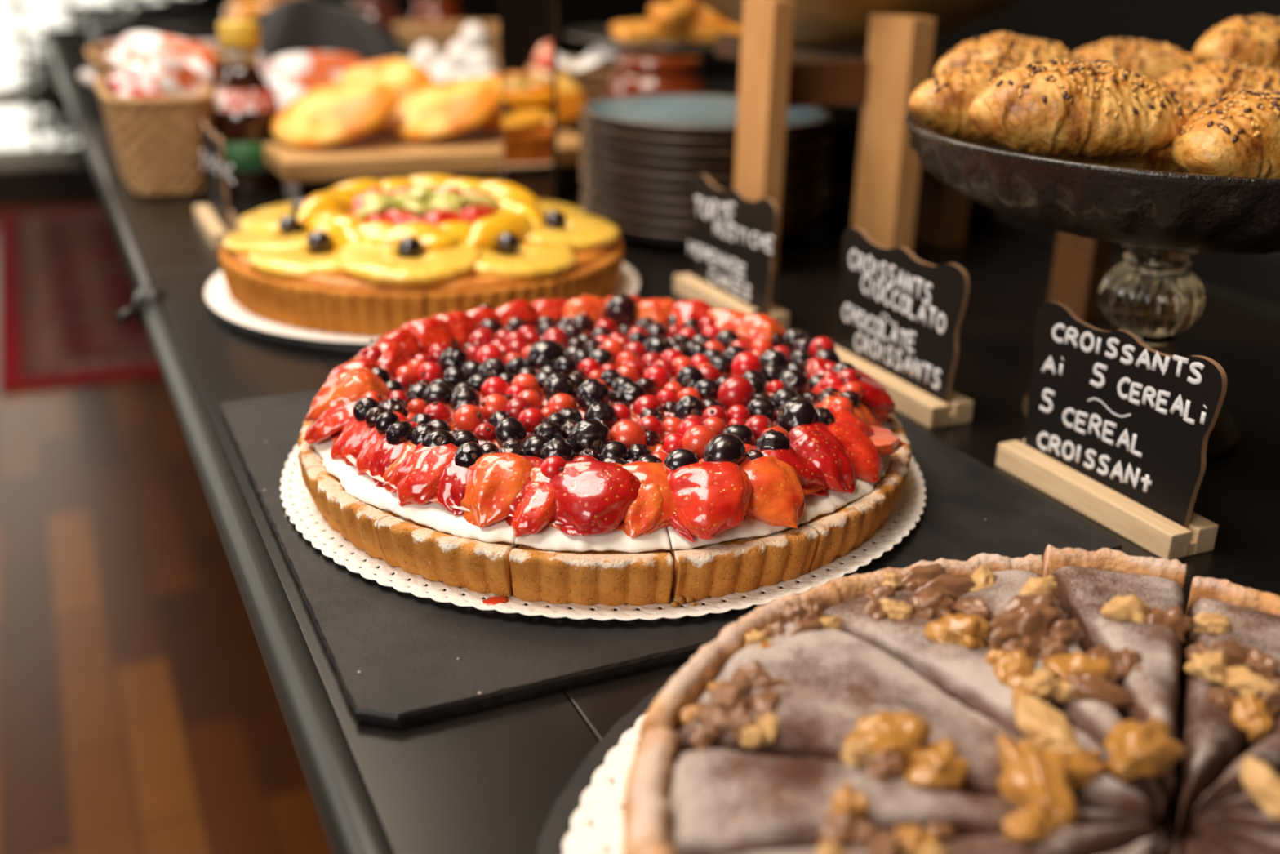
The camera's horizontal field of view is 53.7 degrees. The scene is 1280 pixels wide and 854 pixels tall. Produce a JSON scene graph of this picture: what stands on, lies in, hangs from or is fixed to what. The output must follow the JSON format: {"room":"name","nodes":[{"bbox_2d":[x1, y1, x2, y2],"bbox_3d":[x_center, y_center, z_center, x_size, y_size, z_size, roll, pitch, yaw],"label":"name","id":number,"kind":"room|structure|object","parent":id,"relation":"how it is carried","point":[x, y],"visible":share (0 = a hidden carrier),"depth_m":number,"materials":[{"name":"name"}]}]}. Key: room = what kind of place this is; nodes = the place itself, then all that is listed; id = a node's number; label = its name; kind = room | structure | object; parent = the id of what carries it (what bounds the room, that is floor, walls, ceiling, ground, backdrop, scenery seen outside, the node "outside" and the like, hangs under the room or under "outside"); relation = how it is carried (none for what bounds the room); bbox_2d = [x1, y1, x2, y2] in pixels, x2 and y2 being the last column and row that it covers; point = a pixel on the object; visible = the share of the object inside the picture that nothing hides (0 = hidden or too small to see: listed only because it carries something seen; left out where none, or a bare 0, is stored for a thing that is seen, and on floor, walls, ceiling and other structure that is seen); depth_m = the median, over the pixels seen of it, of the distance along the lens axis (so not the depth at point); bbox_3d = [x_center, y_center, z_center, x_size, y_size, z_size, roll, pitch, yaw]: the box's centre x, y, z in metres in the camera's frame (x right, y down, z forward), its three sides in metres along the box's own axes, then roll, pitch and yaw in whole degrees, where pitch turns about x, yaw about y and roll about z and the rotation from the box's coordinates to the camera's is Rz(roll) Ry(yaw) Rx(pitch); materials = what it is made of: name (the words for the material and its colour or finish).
{"room":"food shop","nodes":[
{"label":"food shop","id":0,"kind":"room"},
{"bbox_2d":[0,195,331,853],"bbox_3d":[-0.768,0.351,1.844,5.200,0.050,7.100,-9,24,-24],"label":"floor","id":1,"kind":"structure","parent":0,"point":[140,713],"depth_m":1.83,"materials":[{"name":"wood"}]},
{"bbox_2d":[0,205,162,392],"bbox_3d":[-1.065,-0.529,3.959,1.700,0.012,1.940,-9,24,-24],"label":"rug","id":2,"kind":"object","parent":1,"relation":"on","point":[64,280],"visible":0.25,"depth_m":3.40,"materials":[{"name":"carpet"}]},
{"bbox_2d":[3,0,351,175],"bbox_3d":[-1.500,-1.172,4.467,1.366,0.786,0.685,-9,24,-24],"label":"potted plant","id":3,"kind":"object","parent":2,"relation":"on","point":[57,104],"visible":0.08,"depth_m":4.21,"materials":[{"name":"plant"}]},
{"bbox_2d":[42,27,1279,853],"bbox_3d":[-0.230,0.041,1.572,0.772,0.754,3.800,-9,24,-24],"label":"buffet table","id":4,"kind":"object","parent":1,"relation":"on","point":[489,780],"visible":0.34,"depth_m":0.66,"materials":[{"name":"black laminate"}]},
{"bbox_2d":[93,74,214,195],"bbox_3d":[-0.475,-0.291,1.246,0.101,0.092,0.201,-9,24,-24],"label":"wicker basket","id":5,"kind":"object","parent":4,"relation":"on","point":[157,140],"visible":0.89,"depth_m":1.17,"materials":[{"name":"wicker"}]},
{"bbox_2d":[104,51,140,75],"bbox_3d":[-0.502,-0.350,1.255,0.042,0.046,0.066,4,22,7],"label":"sachet","id":6,"kind":"object","parent":5,"relation":"in","point":[114,60],"visible":0.42,"depth_m":1.23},
{"bbox_2d":[109,74,164,96],"bbox_3d":[-0.466,-0.315,1.192,0.042,0.034,0.063,20,28,39],"label":"sachet","id":7,"kind":"object","parent":5,"relation":"in","point":[123,85],"visible":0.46,"depth_m":1.18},
{"bbox_2d":[111,31,217,89],"bbox_3d":[-0.470,-0.356,1.252,0.098,0.066,0.050,-2,22,-8],"label":"sachet","id":8,"kind":"object","parent":5,"relation":"in","point":[136,48],"visible":0.56,"depth_m":1.25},
{"bbox_2d":[149,53,207,95],"bbox_3d":[-0.443,-0.331,1.216,0.032,0.057,0.068,16,26,33],"label":"sachet","id":9,"kind":"object","parent":5,"relation":"on","point":[169,76],"visible":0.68,"depth_m":1.20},
{"bbox_2d":[85,44,226,119],"bbox_3d":[-0.634,-0.454,1.665,0.165,0.080,0.215,-9,24,-24],"label":"wicker basket","id":10,"kind":"object","parent":4,"relation":"on","point":[96,53],"visible":0.12,"depth_m":1.61,"materials":[{"name":"wicker"}]},
{"bbox_2d":[87,0,225,45],"bbox_3d":[-0.890,-0.786,2.474,0.340,0.093,0.320,-9,24,-24],"label":"tray","id":11,"kind":"object","parent":4,"relation":"on","point":[199,24],"visible":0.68,"depth_m":2.36,"materials":[{"name":"black plastic"}]},
{"bbox_2d":[193,120,239,248],"bbox_3d":[-0.343,-0.197,1.033,0.028,0.087,0.191,-9,24,-24],"label":"chalkboard sign","id":12,"kind":"object","parent":4,"relation":"on","point":[216,220],"visible":0.96,"depth_m":1.04,"materials":[{"name":"black"}]},
{"bbox_2d":[212,19,286,193],"bbox_3d":[-0.381,-0.310,1.220,0.065,0.157,0.065,-9,24,-24],"label":"syrup bottle","id":13,"kind":"object","parent":4,"relation":"on","point":[246,108],"visible":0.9,"depth_m":1.20,"materials":[{"name":"brown glass"}]},
{"bbox_2d":[224,0,280,20],"bbox_3d":[-0.653,-0.718,2.264,0.170,0.133,0.170,-9,24,-24],"label":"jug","id":14,"kind":"object","parent":4,"relation":"on","point":[244,10],"visible":0.21,"depth_m":2.18,"materials":[{"name":"orange"}]},
{"bbox_2d":[213,0,412,75],"bbox_3d":[-0.493,-0.571,1.892,0.388,0.138,0.157,-6,23,-17],"label":"bowl","id":15,"kind":"object","parent":4,"relation":"on","point":[286,26],"visible":0.53,"depth_m":1.88,"materials":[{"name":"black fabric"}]},
{"bbox_2d":[266,52,364,111],"bbox_3d":[-0.400,-0.427,1.580,0.126,0.076,0.065,-6,23,-18],"label":"sachet","id":16,"kind":"object","parent":4,"relation":"on","point":[290,76],"visible":0.48,"depth_m":1.56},
{"bbox_2d":[349,0,402,37],"bbox_3d":[-0.490,-0.736,2.339,0.100,0.118,0.100,-9,24,-24],"label":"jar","id":17,"kind":"object","parent":4,"relation":"on","point":[385,13],"visible":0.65,"depth_m":2.29,"materials":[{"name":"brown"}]},
{"bbox_2d":[204,284,639,355],"bbox_3d":[-0.153,-0.101,0.915,0.307,0.006,0.307,-9,24,-24],"label":"round slate","id":18,"kind":"object","parent":4,"relation":"on","point":[308,344],"visible":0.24,"depth_m":0.79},
{"bbox_2d":[204,262,639,343],"bbox_3d":[-0.153,-0.106,0.913,0.306,0.004,0.306,3,22,3],"label":"lace doily","id":19,"kind":"object","parent":18,"relation":"on","point":[220,299],"visible":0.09,"depth_m":0.83,"materials":[{"name":"white paper"}]},
{"bbox_2d":[218,174,623,337],"bbox_3d":[-0.153,-0.136,0.901,0.282,0.065,0.283,8,23,17],"label":"tart","id":20,"kind":"object","parent":19,"relation":"on","point":[367,257],"visible":0.99,"depth_m":0.82,"materials":[{"name":"food"}]},
{"bbox_2d":[410,0,464,21],"bbox_3d":[-0.382,-0.752,2.387,0.100,0.118,0.100,-9,24,-24],"label":"jar","id":21,"kind":"object","parent":4,"relation":"on","point":[424,10],"visible":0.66,"depth_m":2.34,"materials":[{"name":"brown"}]},
{"bbox_2d":[297,166,582,199],"bbox_3d":[-0.194,-0.244,1.240,0.265,0.030,0.080,-9,24,-24],"label":"box","id":22,"kind":"object","parent":4,"relation":"on","point":[568,177],"visible":0.21,"depth_m":1.22,"materials":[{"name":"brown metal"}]},
{"bbox_2d":[262,128,581,182],"bbox_3d":[-0.196,-0.263,1.220,0.309,0.020,0.110,-9,24,-24],"label":"chopping board","id":23,"kind":"object","parent":22,"relation":"on","point":[380,157],"visible":0.74,"depth_m":1.17,"materials":[{"name":"brown wood"}]},
{"bbox_2d":[271,79,398,148],"bbox_3d":[-0.287,-0.297,1.195,0.114,0.053,0.112,-14,26,-34],"label":"bread","id":24,"kind":"object","parent":23,"relation":"on","point":[341,111],"visible":1,"depth_m":1.17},
{"bbox_2d":[384,79,501,140],"bbox_3d":[-0.192,-0.312,1.238,0.112,0.049,0.108,-11,25,-28],"label":"bread","id":25,"kind":"object","parent":23,"relation":"on","point":[451,107],"visible":0.94,"depth_m":1.21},
{"bbox_2d":[335,57,434,134],"bbox_3d":[-0.258,-0.333,1.267,0.100,0.065,0.094,12,24,25],"label":"bread","id":26,"kind":"object","parent":25,"relation":"on","point":[407,78],"visible":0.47,"depth_m":1.27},
{"bbox_2d":[474,73,502,130],"bbox_3d":[-0.141,-0.334,1.296,0.102,0.047,0.107,18,27,36],"label":"bread","id":27,"kind":"object","parent":23,"relation":"on","point":[494,122],"visible":0.1,"depth_m":1.26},
{"bbox_2d":[556,70,586,124],"bbox_3d":[-0.096,-0.349,1.324,0.067,0.058,0.088,15,25,30],"label":"bread","id":28,"kind":"object","parent":23,"relation":"on","point":[571,97],"visible":0.37,"depth_m":1.32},
{"bbox_2d":[392,21,500,69],"bbox_3d":[-0.279,-0.611,2.068,0.235,0.090,0.165,-6,23,-19],"label":"wicker basket","id":29,"kind":"object","parent":4,"relation":"on","point":[411,34],"visible":0.19,"depth_m":1.99,"materials":[{"name":"wicker"}]},
{"bbox_2d":[499,0,557,202],"bbox_3d":[-0.098,-0.397,1.103,0.050,0.420,0.014,1,23,0],"label":"column","id":30,"kind":"structure","parent":4,"relation":"on","point":[527,28],"depth_m":1.14,"materials":[{"name":"clear glass"}]},
{"bbox_2d":[497,56,617,126],"bbox_3d":[-0.088,-0.449,1.694,0.205,0.074,0.175,-1,22,-5],"label":"wicker basket","id":31,"kind":"object","parent":4,"relation":"on","point":[593,80],"visible":0.06,"depth_m":1.62,"materials":[{"name":"wicker"}]},
{"bbox_2d":[556,44,627,69],"bbox_3d":[-0.086,-0.490,1.677,0.152,0.034,0.112,-1,22,-5],"label":"napkin","id":32,"kind":"object","parent":31,"relation":"in","point":[604,52],"visible":0.52,"depth_m":1.70,"materials":[{"name":"white fabric"}]},
{"bbox_2d":[536,682,668,853],"bbox_3d":[0.138,0.135,0.339,0.339,0.006,0.339,-9,24,-24],"label":"round slate","id":33,"kind":"object","parent":4,"relation":"on","point":[557,825],"visible":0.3,"depth_m":0.39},
{"bbox_2d":[562,713,1167,853],"bbox_3d":[0.138,0.130,0.338,0.323,0.004,0.323,8,23,16],"label":"lace doily","id":34,"kind":"object","parent":33,"relation":"on","point":[602,802],"visible":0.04,"depth_m":0.37,"materials":[{"name":"white paper"}]},
{"bbox_2d":[622,727,1150,853],"bbox_3d":[0.065,0.105,0.337,0.138,0.046,0.048,1,22,0],"label":"slice","id":35,"kind":"object","parent":34,"relation":"on","point":[716,801],"visible":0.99,"depth_m":0.33,"materials":[{"name":"food"}]},
{"bbox_2d":[631,803,1155,853],"bbox_3d":[0.062,0.115,0.318,0.140,0.040,0.049,-9,24,-24],"label":"slice","id":36,"kind":"object","parent":34,"relation":"on","point":[1028,830],"visible":1,"depth_m":0.31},
{"bbox_2d":[638,592,1151,819],"bbox_3d":[0.059,0.095,0.358,0.091,0.046,0.139,-14,27,-35],"label":"slice","id":37,"kind":"object","parent":34,"relation":"on","point":[783,679],"visible":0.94,"depth_m":0.36,"materials":[{"name":"food"}]},
{"bbox_2d":[797,566,1156,822],"bbox_3d":[0.100,0.085,0.389,0.048,0.044,0.140,-9,24,-24],"label":"slice","id":38,"kind":"object","parent":34,"relation":"on","point":[922,631],"visible":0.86,"depth_m":0.39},
{"bbox_2d":[897,552,1186,836],"bbox_3d":[0.119,0.080,0.398,0.057,0.046,0.140,0,22,-3],"label":"slice","id":39,"kind":"object","parent":34,"relation":"on","point":[1022,610],"visible":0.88,"depth_m":0.39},
{"bbox_2d":[1042,544,1194,834],"bbox_3d":[0.166,0.081,0.400,0.049,0.041,0.139,3,22,4],"label":"slice","id":40,"kind":"object","parent":34,"relation":"on","point":[1134,606],"visible":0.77,"depth_m":0.41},
{"bbox_2d":[1113,829,1167,853],"bbox_3d":[0.087,0.136,0.271,0.139,0.036,0.070,-9,24,-24],"label":"slice","id":41,"kind":"object","parent":34,"relation":"on","point":[1156,844],"visible":1,"depth_m":0.32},
{"bbox_2d":[1164,576,1279,853],"bbox_3d":[0.190,0.089,0.386,0.048,0.043,0.141,10,23,21],"label":"slice","id":42,"kind":"object","parent":34,"relation":"on","point":[1229,675],"visible":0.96,"depth_m":0.38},
{"bbox_2d":[1202,831,1263,853],"bbox_3d":[0.185,0.137,0.272,0.140,0.038,0.052,16,26,33],"label":"slice","id":43,"kind":"object","parent":34,"relation":"on","point":[1221,845],"visible":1,"depth_m":0.32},
{"bbox_2d":[1188,712,1279,840],"bbox_3d":[0.207,0.100,0.369,0.044,0.037,0.139,21,29,40],"label":"slice","id":44,"kind":"object","parent":34,"relation":"on","point":[1266,748],"visible":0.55,"depth_m":0.34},
{"bbox_2d":[1191,755,1279,844],"bbox_3d":[0.214,0.107,0.344,0.140,0.042,0.048,-9,24,-25],"label":"slice","id":45,"kind":"object","parent":34,"relation":"on","point":[1261,783],"visible":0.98,"depth_m":0.33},
{"bbox_2d":[1200,812,1279,838],"bbox_3d":[0.217,0.113,0.339,0.140,0.036,0.049,6,22,11],"label":"slice","id":46,"kind":"object","parent":34,"relation":"on","point":[1263,823],"visible":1,"depth_m":0.32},
{"bbox_2d":[1205,825,1279,853],"bbox_3d":[0.214,0.122,0.312,0.139,0.037,0.052,15,26,31],"label":"slice","id":47,"kind":"object","parent":34,"relation":"on","point":[1259,842],"visible":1,"depth_m":0.32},
{"bbox_2d":[563,25,715,55],"bbox_3d":[0.068,-0.506,1.809,0.356,0.108,0.356,-9,24,-24],"label":"glass tray","id":48,"kind":"object","parent":4,"relation":"on","point":[599,34],"visible":0.35,"depth_m":1.70,"materials":[{"name":"grey"}]},
{"bbox_2d":[613,23,692,44],"bbox_3d":[0.019,-0.524,1.688,0.125,0.028,0.043,-16,27,-37],"label":"pastry","id":49,"kind":"object","parent":48,"relation":"on","point":[655,33],"visible":0.85,"depth_m":1.66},
{"bbox_2d":[653,3,698,26],"bbox_3d":[0.050,-0.557,1.708,0.044,0.028,0.125,8,23,16],"label":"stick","id":50,"kind":"object","parent":49,"relation":"on","point":[678,14],"visible":0.98,"depth_m":1.66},
{"bbox_2d":[683,22,734,43],"bbox_3d":[0.086,-0.541,1.733,0.125,0.028,0.044,-6,23,-19],"label":"pastry","id":51,"kind":"object","parent":48,"relation":"on","point":[702,33],"visible":0.37,"depth_m":1.72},
{"bbox_2d":[607,51,706,97],"bbox_3d":[0.022,-0.414,1.585,0.124,0.100,0.124,-9,24,-24],"label":"bowl","id":52,"kind":"object","parent":4,"relation":"on","point":[642,73],"visible":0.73,"depth_m":1.53,"materials":[{"name":"brown"}]},
{"bbox_2d":[607,71,706,97],"bbox_3d":[0.021,-0.405,1.588,0.124,0.082,0.124,-9,24,-24],"label":"jar","id":53,"kind":"object","parent":52,"relation":"on","point":[622,83],"depth_m":1.53,"materials":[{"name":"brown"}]},
{"bbox_2d":[219,390,1122,728],"bbox_3d":[-0.008,0.021,0.615,0.335,0.006,0.321,-9,24,-24],"label":"tray","id":54,"kind":"object","parent":4,"relation":"on","point":[400,660],"visible":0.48,"depth_m":0.48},
{"bbox_2d":[280,444,926,621],"bbox_3d":[-0.017,0.016,0.612,0.304,0.005,0.304,8,23,16],"label":"lace doily","id":55,"kind":"object","parent":54,"relation":"on","point":[368,569],"visible":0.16,"depth_m":0.51,"materials":[{"name":"white paper"}]},
{"bbox_2d":[297,293,911,605],"bbox_3d":[-0.016,-0.008,0.601,0.293,0.056,0.294,-9,24,-24],"label":"tart","id":56,"kind":"object","parent":55,"relation":"on","point":[620,449],"visible":1,"depth_m":0.52,"materials":[{"name":"food"}]},
{"bbox_2d":[577,202,820,248],"bbox_3d":[0.052,-0.186,1.125,0.214,0.017,0.214,9,23,19],"label":"plate","id":57,"kind":"object","parent":4,"relation":"on","point":[652,238],"visible":0.17,"depth_m":1.04,"materials":[{"name":"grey ceramic"}]},
{"bbox_2d":[580,192,823,235],"bbox_3d":[0.054,-0.194,1.121,0.214,0.017,0.214,-7,23,-19],"label":"plate","id":58,"kind":"object","parent":57,"relation":"on","point":[616,220],"visible":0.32,"depth_m":1.04,"materials":[{"name":"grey ceramic"}]},
{"bbox_2d":[581,184,825,223],"bbox_3d":[0.055,-0.204,1.117,0.214,0.017,0.214,11,23,22],"label":"plate","id":59,"kind":"object","parent":58,"relation":"on","point":[645,213],"visible":0.3,"depth_m":1.04,"materials":[{"name":"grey ceramic"}]},
{"bbox_2d":[579,172,824,211],"bbox_3d":[0.054,-0.212,1.114,0.214,0.017,0.214,-5,22,-15],"label":"plate","id":60,"kind":"object","parent":59,"relation":"on","point":[671,204],"visible":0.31,"depth_m":1.04,"materials":[{"name":"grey ceramic"}]},
{"bbox_2d":[578,160,823,199],"bbox_3d":[0.053,-0.222,1.111,0.214,0.017,0.214,15,25,31],"label":"plate","id":61,"kind":"object","parent":60,"relation":"on","point":[651,190],"visible":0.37,"depth_m":1.03,"materials":[{"name":"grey ceramic"}]},
{"bbox_2d":[579,150,826,188],"bbox_3d":[0.054,-0.230,1.106,0.214,0.017,0.214,-9,24,-25],"label":"plate","id":62,"kind":"object","parent":61,"relation":"on","point":[685,181],"visible":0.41,"depth_m":1.02,"materials":[{"name":"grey ceramic"}]},
{"bbox_2d":[578,138,826,177],"bbox_3d":[0.054,-0.240,1.104,0.214,0.017,0.214,11,23,22],"label":"plate","id":63,"kind":"object","parent":62,"relation":"on","point":[614,161],"visible":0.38,"depth_m":1.02,"materials":[{"name":"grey ceramic"}]},
{"bbox_2d":[578,127,826,164],"bbox_3d":[0.054,-0.248,1.099,0.214,0.017,0.214,-1,22,-6],"label":"plate","id":64,"kind":"object","parent":63,"relation":"on","point":[660,155],"visible":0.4,"depth_m":1.01,"materials":[{"name":"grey ceramic"}]},
{"bbox_2d":[578,115,827,152],"bbox_3d":[0.054,-0.257,1.096,0.214,0.017,0.214,11,24,23],"label":"plate","id":65,"kind":"object","parent":64,"relation":"on","point":[619,138],"visible":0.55,"depth_m":1.01,"materials":[{"name":"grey ceramic"}]},
{"bbox_2d":[580,93,830,139],"bbox_3d":[0.056,-0.266,1.093,0.214,0.017,0.214,4,22,6],"label":"plate","id":66,"kind":"object","parent":65,"relation":"on","point":[678,116],"visible":0.77,"depth_m":1.12,"materials":[{"name":"blue ceramic"}]},
{"bbox_2d":[673,173,789,330],"bbox_3d":[0.062,-0.123,0.873,0.028,0.087,0.118,-9,24,-24],"label":"chalkboard sign","id":67,"kind":"object","parent":4,"relation":"on","point":[734,235],"visible":0.98,"depth_m":0.87,"materials":[{"name":"black"}]},
{"bbox_2d":[835,226,973,428],"bbox_3d":[0.146,-0.061,0.722,0.028,0.087,0.116,-9,24,-24],"label":"chalkboard sign","id":68,"kind":"object","parent":4,"relation":"on","point":[901,314],"visible":0.99,"depth_m":0.71,"materials":[{"name":"black"}]},
{"bbox_2d":[822,199,997,222],"bbox_3d":[0.253,-0.227,1.242,0.214,0.017,0.214,11,24,23],"label":"plate","id":69,"kind":"object","parent":4,"relation":"on","point":[833,206],"visible":0.14,"depth_m":1.16,"materials":[{"name":"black ceramic"}]},
{"bbox_2d":[822,188,984,209],"bbox_3d":[0.253,-0.236,1.237,0.214,0.017,0.214,20,28,39],"label":"plate","id":70,"kind":"object","parent":69,"relation":"on","point":[842,197],"visible":0.11,"depth_m":1.16,"materials":[{"name":"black ceramic"}]},
{"bbox_2d":[822,177,920,199],"bbox_3d":[0.254,-0.245,1.234,0.214,0.017,0.214,1,22,-2],"label":"plate","id":71,"kind":"object","parent":70,"relation":"on","point":[829,184],"visible":0.06,"depth_m":1.16,"materials":[{"name":"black ceramic"}]},
{"bbox_2d":[822,167,922,188],"bbox_3d":[0.254,-0.254,1.231,0.214,0.017,0.214,-1,22,-6],"label":"plate","id":72,"kind":"object","parent":71,"relation":"on","point":[829,173],"visible":0.04,"depth_m":1.16,"materials":[{"name":"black ceramic"}]},
{"bbox_2d":[824,156,923,177],"bbox_3d":[0.255,-0.263,1.227,0.214,0.017,0.214,14,25,29],"label":"plate","id":73,"kind":"object","parent":72,"relation":"on","point":[834,163],"visible":0.07,"depth_m":1.15,"materials":[{"name":"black ceramic"}]},
{"bbox_2d":[824,146,858,161],"bbox_3d":[0.255,-0.272,1.223,0.214,0.017,0.214,-6,23,-17],"label":"plate","id":74,"kind":"object","parent":73,"relation":"on","point":[833,153],"visible":0.08,"depth_m":1.15,"materials":[{"name":"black ceramic"}]},
{"bbox_2d":[825,135,859,151],"bbox_3d":[0.253,-0.281,1.220,0.214,0.017,0.214,3,22,3],"label":"plate","id":75,"kind":"object","parent":74,"relation":"on","point":[834,142],"visible":0.08,"depth_m":1.14,"materials":[{"name":"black ceramic"}]},
{"bbox_2d":[825,124,860,140],"bbox_3d":[0.255,-0.290,1.218,0.214,0.017,0.214,-6,23,-17],"label":"plate","id":76,"kind":"object","parent":75,"relation":"on","point":[832,131],"visible":0.1,"depth_m":1.14,"materials":[{"name":"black ceramic"}]},
{"bbox_2d":[826,115,861,128],"bbox_3d":[0.254,-0.298,1.212,0.214,0.017,0.214,-9,24,-25],"label":"plate","id":77,"kind":"object","parent":76,"relation":"on","point":[837,121],"visible":0.06,"depth_m":1.14,"materials":[{"name":"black ceramic"}]},
{"bbox_2d":[815,104,862,118],"bbox_3d":[0.255,-0.307,1.208,0.214,0.017,0.214,11,23,22],"label":"plate","id":78,"kind":"object","parent":77,"relation":"on","point":[855,111],"visible":0.06,"depth_m":1.14,"materials":[{"name":"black ceramic"}]},
{"bbox_2d":[715,0,1114,323],"bbox_3d":[0.168,-0.246,1.034,0.218,0.202,0.502,-9,24,-24],"label":"wooden riser","id":79,"kind":"object","parent":4,"relation":"on","point":[777,74],"visible":0.6,"depth_m":0.97,"materials":[{"name":"brown wood"}]},
{"bbox_2d":[697,0,1022,48],"bbox_3d":[0.186,-0.384,1.119,0.372,0.085,0.372,-9,24,-24],"label":"wooden bowl","id":80,"kind":"object","parent":79,"relation":"on","point":[835,24],"visible":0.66,"depth_m":1.02,"materials":[{"name":"brown wood"}]},
{"bbox_2d":[904,111,1279,457],"bbox_3d":[0.274,-0.078,0.674,0.276,0.159,0.276,5,22,9],"label":"cake stand","id":81,"kind":"object","parent":4,"relation":"on","point":[1162,219],"visible":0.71,"depth_m":0.57,"materials":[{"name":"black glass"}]},
{"bbox_2d":[908,60,1019,146],"bbox_3d":[0.189,-0.170,0.664,0.104,0.044,0.056,-1,22,-7],"label":"croissant","id":82,"kind":"object","parent":81,"relation":"on","point":[942,102],"visible":0.46,"depth_m":0.64,"materials":[{"name":"brown food"}]},
{"bbox_2d":[933,31,1079,75],"bbox_3d":[0.216,-0.211,0.743,0.087,0.041,0.052,1,22,0],"label":"croissant","id":83,"kind":"object","parent":81,"relation":"on","point":[1002,47],"visible":0.49,"depth_m":0.72,"materials":[{"name":"brown food"}]},
{"bbox_2d":[968,58,1186,159],"bbox_3d":[0.203,-0.148,0.588,0.100,0.045,0.059,4,22,7],"label":"croissant","id":84,"kind":"object","parent":81,"relation":"on","point":[1099,108],"visible":1,"depth_m":0.57,"materials":[{"name":"brown food"}]},
{"bbox_2d":[904,111,1279,253],"bbox_3d":[0.275,-0.125,0.655,0.276,0.057,0.276,-9,24,-24],"label":"glass bowl","id":85,"kind":"object","parent":81,"relation":"on","point":[1142,211],"depth_m":0.56,"materials":[{"name":"black"}]},
{"bbox_2d":[1056,100,1203,173],"bbox_3d":[0.250,-0.144,0.630,0.100,0.040,0.054,0,22,-3],"label":"croissant","id":86,"kind":"object","parent":81,"relation":"on","point":[1162,160],"visible":0.09,"depth_m":0.61,"materials":[{"name":"brown food"}]},
{"bbox_2d":[1071,37,1194,80],"bbox_3d":[0.293,-0.215,0.759,0.088,0.036,0.048,4,22,5],"label":"croissant","id":87,"kind":"object","parent":81,"relation":"on","point":[1147,58],"visible":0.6,"depth_m":0.74,"materials":[{"name":"brown food"}]},
{"bbox_2d":[1156,80,1220,106],"bbox_3d":[0.278,-0.161,0.672,0.095,0.044,0.056,3,22,5],"label":"croissant","id":88,"kind":"object","parent":81,"relation":"on","point":[1181,95],"visible":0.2,"depth_m":0.65,"materials":[{"name":"brown food"}]},
{"bbox_2d":[1155,57,1279,98],"bbox_3d":[0.314,-0.173,0.678,0.100,0.046,0.059,4,22,5],"label":"croissant","id":89,"kind":"object","parent":81,"relation":"on","point":[1221,77],"visible":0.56,"depth_m":0.66,"materials":[{"name":"brown food"}]},
{"bbox_2d":[1171,88,1279,178],"bbox_3d":[0.283,-0.132,0.579,0.110,0.044,0.060,-11,25,-29],"label":"croissant","id":90,"kind":"object","parent":81,"relation":"on","point":[1237,134],"visible":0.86,"depth_m":0.55,"materials":[{"name":"brown food"}]},
{"bbox_2d":[1191,14,1279,69],"bbox_3d":[0.365,-0.218,0.738,0.094,0.044,0.056,0,22,-4],"label":"croissant","id":91,"kind":"object","parent":81,"relation":"on","point":[1253,40],"visible":0.7,"depth_m":0.71,"materials":[{"name":"brown food"}]},
{"bbox_2d":[995,301,1226,559],"bbox_3d":[0.217,-0.004,0.582,0.028,0.087,0.112,-9,24,-24],"label":"chalkboard sign","id":92,"kind":"object","parent":4,"relation":"on","point":[1118,427],"visible":1,"depth_m":0.57,"materials":[{"name":"black"}]},
{"bbox_3d":[-0.251,-0.470,1.793,0.280,0.038,0.300,-9,24,-24],"label":"serving tray","id":93,"kind":"object","parent":4,"relation":"on","visible":0},
{"bbox_2d":[412,41,439,70],"bbox_3d":[-0.291,-0.503,1.725,0.036,0.044,0.037,17,27,34],"label":"biscuit","id":94,"kind":"object","parent":93,"relation":"on","point":[428,52],"visible":0.52,"depth_m":1.71,"materials":[{"name":"white food"}]},
{"bbox_2d":[446,39,473,70],"bbox_3d":[-0.245,-0.508,1.730,0.037,0.043,0.038,19,28,37],"label":"biscuit","id":95,"kind":"object","parent":93,"relation":"on","point":[460,51],"visible":0.62,"depth_m":1.72,"materials":[{"name":"white food"}]},
{"bbox_2d":[460,22,488,50],"bbox_3d":[-0.231,-0.541,1.762,0.036,0.043,0.039,17,27,34],"label":"biscuit","id":96,"kind":"object","parent":93,"relation":"on","point":[473,33],"visible":0.8,"depth_m":1.75,"materials":[{"name":"white food"}]},
{"bbox_2d":[466,48,495,74],"bbox_3d":[-0.215,-0.490,1.713,0.036,0.043,0.038,14,25,29],"label":"biscuit","id":97,"kind":"object","parent":93,"relation":"on","point":[478,60],"visible":0.71,"depth_m":1.70,"materials":[{"name":"white food"}]},
{"bbox_2d":[706,82,1279,305],"bbox_3d":[0.517,0.016,1.672,0.420,0.760,1.450,-9,24,-24],"label":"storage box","id":98,"kind":"object","parent":1,"relation":"on","point":[1254,275],"visible":0.02,"depth_m":1.10,"materials":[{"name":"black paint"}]},
{"bbox_2d":[0,0,671,159],"bbox_3d":[-2.223,-2.151,4.258,5.200,2.750,0.100,-9,24,-24],"label":"wall","id":99,"kind":"structure","parent":0,"point":[571,14],"depth_m":5.37,"materials":[{"name":"black paint"}]},
{"bbox_2d":[0,164,99,201],"bbox_3d":[-2.226,-0.907,4.689,5.200,0.120,0.029,-9,24,-24],"label":"baseboard","id":100,"kind":"structure","parent":99,"relation":"attached to","point":[47,182],"depth_m":4.68,"materials":[{"name":"grey"}]},
{"bbox_2d":[0,0,145,168],"bbox_3d":[-2.665,-1.897,4.096,2.420,2.138,0.110,-9,24,-24],"label":"window","id":101,"kind":"structure","parent":99,"relation":"in","point":[37,150],"depth_m":4.62,"materials":[{"name":"beige"}]},
{"bbox_2d":[669,0,1279,83],"bbox_3d":[1.640,-1.310,2.385,0.050,2.750,7.100,-9,24,-24],"label":"wall","id":102,"kind":"structure","parent":0,"point":[1076,24],"depth_m":3.34,"materials":[{"name":"black paint"}]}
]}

